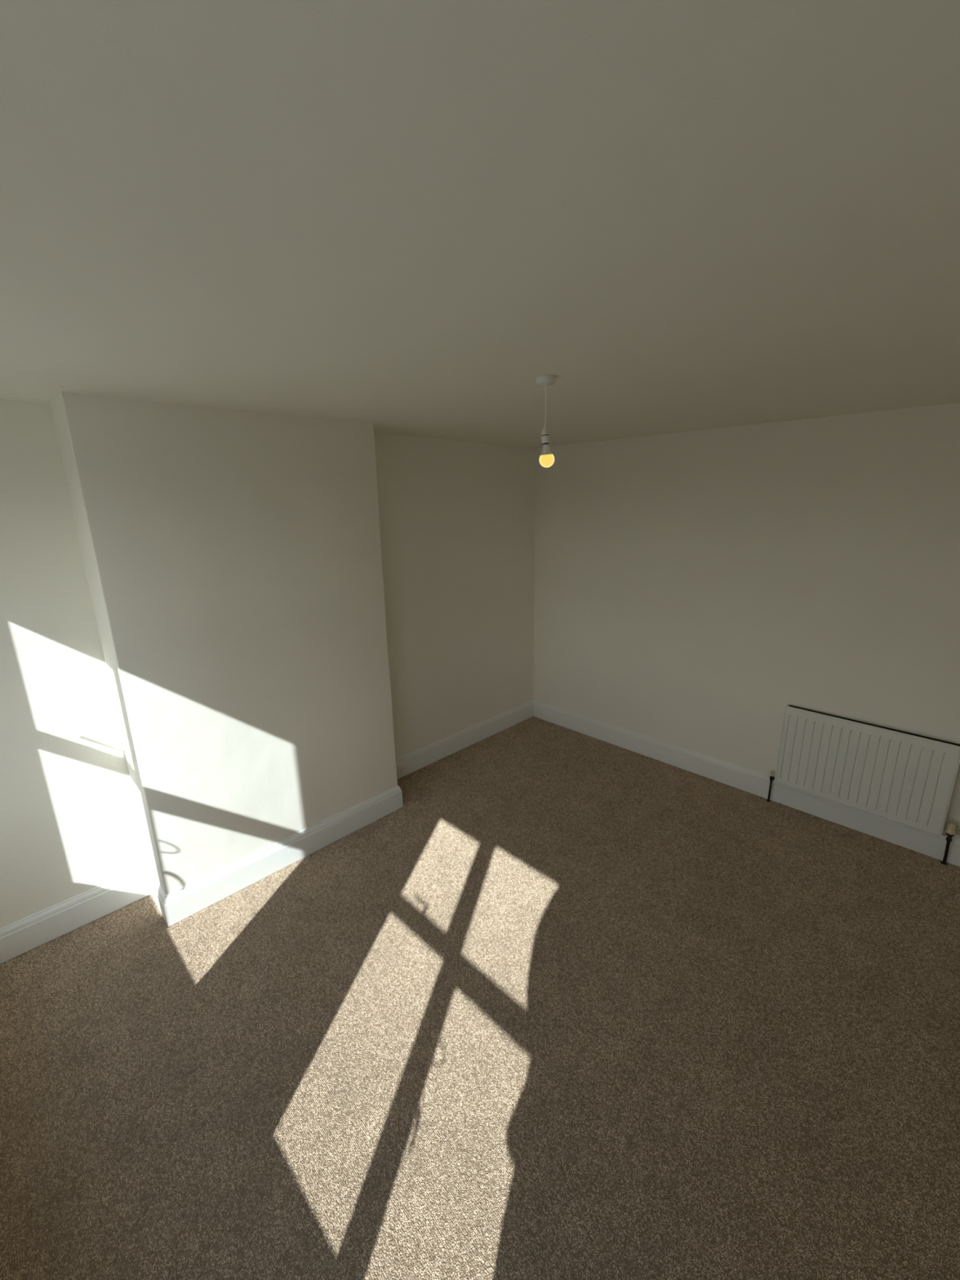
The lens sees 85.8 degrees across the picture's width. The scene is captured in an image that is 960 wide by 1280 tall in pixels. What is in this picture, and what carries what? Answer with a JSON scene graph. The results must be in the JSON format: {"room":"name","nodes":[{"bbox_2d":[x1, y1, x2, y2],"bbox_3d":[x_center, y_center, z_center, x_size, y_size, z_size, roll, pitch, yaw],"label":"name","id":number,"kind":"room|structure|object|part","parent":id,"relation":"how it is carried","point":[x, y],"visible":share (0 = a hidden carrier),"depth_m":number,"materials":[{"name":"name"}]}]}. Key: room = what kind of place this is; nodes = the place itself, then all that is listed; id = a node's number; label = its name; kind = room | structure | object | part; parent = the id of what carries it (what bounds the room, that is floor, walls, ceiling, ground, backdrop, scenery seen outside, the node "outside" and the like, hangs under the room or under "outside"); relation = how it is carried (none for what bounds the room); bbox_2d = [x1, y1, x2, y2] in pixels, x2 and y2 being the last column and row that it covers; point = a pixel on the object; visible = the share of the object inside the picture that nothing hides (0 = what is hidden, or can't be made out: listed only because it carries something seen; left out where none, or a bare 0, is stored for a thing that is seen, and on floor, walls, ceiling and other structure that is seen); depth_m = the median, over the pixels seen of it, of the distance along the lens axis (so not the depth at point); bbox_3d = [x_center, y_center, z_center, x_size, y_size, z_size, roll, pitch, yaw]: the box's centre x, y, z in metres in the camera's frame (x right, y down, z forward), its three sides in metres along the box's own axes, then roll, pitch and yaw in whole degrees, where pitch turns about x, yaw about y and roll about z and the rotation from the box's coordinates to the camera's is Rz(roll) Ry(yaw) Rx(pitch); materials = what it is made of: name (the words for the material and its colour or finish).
{"room":"empty room","nodes":[
{"label":"empty room","id":0,"kind":"room"},
{"bbox_2d":[48,391,397,894],"bbox_3d":[-1.250,0.075,3.009,1.471,2.560,0.362,-15,21,-43],"label":"wall","id":1,"kind":"structure","parent":0,"point":[232,558],"depth_m":2.69,"materials":[{"name":"paint"}]},
{"bbox_2d":[146,865,168,925],"bbox_3d":[-1.742,1.377,2.799,0.026,0.172,0.360,-15,21,-43],"label":"baseboard","id":2,"kind":"structure","parent":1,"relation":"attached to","point":[157,891],"depth_m":2.77,"materials":[{"name":"white paint"}]},
{"bbox_2d":[164,785,403,926],"bbox_3d":[-1.098,1.261,3.188,1.509,0.172,0.026,-15,21,-43],"label":"baseboard","id":3,"kind":"structure","parent":1,"relation":"attached to","point":[187,900],"depth_m":3.06,"materials":[{"name":"white paint"}]},
{"bbox_2d":[0,399,535,928],"bbox_3d":[-1.082,-0.085,3.589,4.626,2.560,0.307,-15,21,-43],"label":"wall","id":4,"kind":"structure","parent":0,"point":[70,826],"depth_m":2.72,"materials":[{"name":"paint"}]},
{"bbox_2d":[0,864,151,964],"bbox_3d":[-2.148,1.428,2.637,0.841,0.172,0.026,-15,21,-43],"label":"baseboard","id":5,"kind":"structure","parent":4,"relation":"attached to","point":[17,938],"depth_m":2.66,"materials":[{"name":"white paint"}]},
{"bbox_2d":[395,699,533,779],"bbox_3d":[-0.138,0.870,4.574,1.935,0.172,0.026,-15,21,-43],"label":"baseboard","id":6,"kind":"structure","parent":4,"relation":"attached to","point":[415,760],"depth_m":4.54,"materials":[{"name":"white paint"}]},
{"bbox_2d":[0,715,959,1279],"bbox_3d":[0.529,1.663,2.412,4.626,0.246,4.790,-15,21,-43],"label":"floor","id":7,"kind":"structure","parent":0,"point":[578,1006],"depth_m":2.04,"materials":[{"name":"brown carpet"}]},
{"bbox_2d":[0,0,959,447],"bbox_3d":[0.482,-1.052,1.679,4.626,0.250,4.790,-15,21,-43],"label":"ceiling","id":8,"kind":"structure","parent":0,"point":[399,217],"depth_m":0.81,"materials":[{"name":"paint"}]},
{"bbox_2d":[535,374,555,467],"bbox_3d":[0.249,-0.833,1.986,0.075,0.325,0.075,-15,21,-43],"label":"pendant light","id":9,"kind":"object","parent":8,"relation":"hanging from","point":[546,460],"visible":1,"depth_m":1.99,"materials":[{"name":"white plastic"}]},
{"bbox_3d":[0.250,-0.887,1.972,0.010,0.158,0.006,-1,15,0],"label":"cord","id":10,"kind":"part","parent":9,"relation":"part of","materials":[{"name":"white plastic"}]},
{"bbox_3d":[0.259,-0.747,2.009,0.049,0.057,0.049,-15,21,-43],"label":"light bulb","id":11,"kind":"part","parent":9,"relation":"part of","materials":[{"name":"white plastic"}]},
{"bbox_3d":[0.261,-0.700,2.022,0.060,0.049,0.060,-15,21,-43],"label":"globe","id":12,"kind":"part","parent":9,"relation":"part of","materials":[{"name":"yellow glass"}]},
{"bbox_2d":[533,402,959,837],"bbox_3d":[2.070,-0.129,3.549,0.200,2.560,4.797,-15,21,-43],"label":"wall","id":13,"kind":"structure","parent":0,"point":[692,588],"depth_m":3.53,"materials":[{"name":"paint"}]},
{"bbox_2d":[533,699,959,866],"bbox_3d":[2.048,1.054,3.752,0.026,0.172,4.305,-15,21,-43],"label":"baseboard","id":14,"kind":"structure","parent":13,"relation":"attached to","point":[744,779],"depth_m":3.78,"materials":[{"name":"white paint"}]},
{"bbox_2d":[766,704,959,865],"bbox_3d":[2.398,0.877,3.282,0.090,0.755,0.982,-15,21,-43],"label":"radiator","id":15,"kind":"object","parent":13,"relation":"attached to","point":[905,778],"visible":1,"depth_m":3.19,"materials":[{"name":"white metal"}]},
{"bbox_3d":[2.074,0.707,3.555,0.061,0.553,0.005,-15,21,-43],"label":"panel","id":16,"kind":"part","parent":15,"relation":"part of","materials":[{"name":"white metal"}]},
{"bbox_2d":[789,706,957,746],"bbox_3d":[2.380,0.525,3.183,0.044,0.020,0.874,-15,21,-43],"label":"grille","id":17,"kind":"object","parent":15,"relation":"attached to","point":[823,717],"depth_m":3.15,"materials":[{"name":"white metal"}]},
{"bbox_3d":[2.695,0.859,2.950,0.061,0.553,0.005,-15,21,-43],"label":"panel","id":18,"kind":"part","parent":15,"relation":"part of","materials":[{"name":"white metal"}]},
{"bbox_2d":[949,817,959,835],"bbox_3d":[2.801,1.097,2.982,0.014,0.086,0.146,-15,21,-43],"label":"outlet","id":19,"kind":"object","parent":13,"relation":"attached to","point":[957,823],"visible":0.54,"depth_m":3.00,"materials":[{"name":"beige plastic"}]}
]}

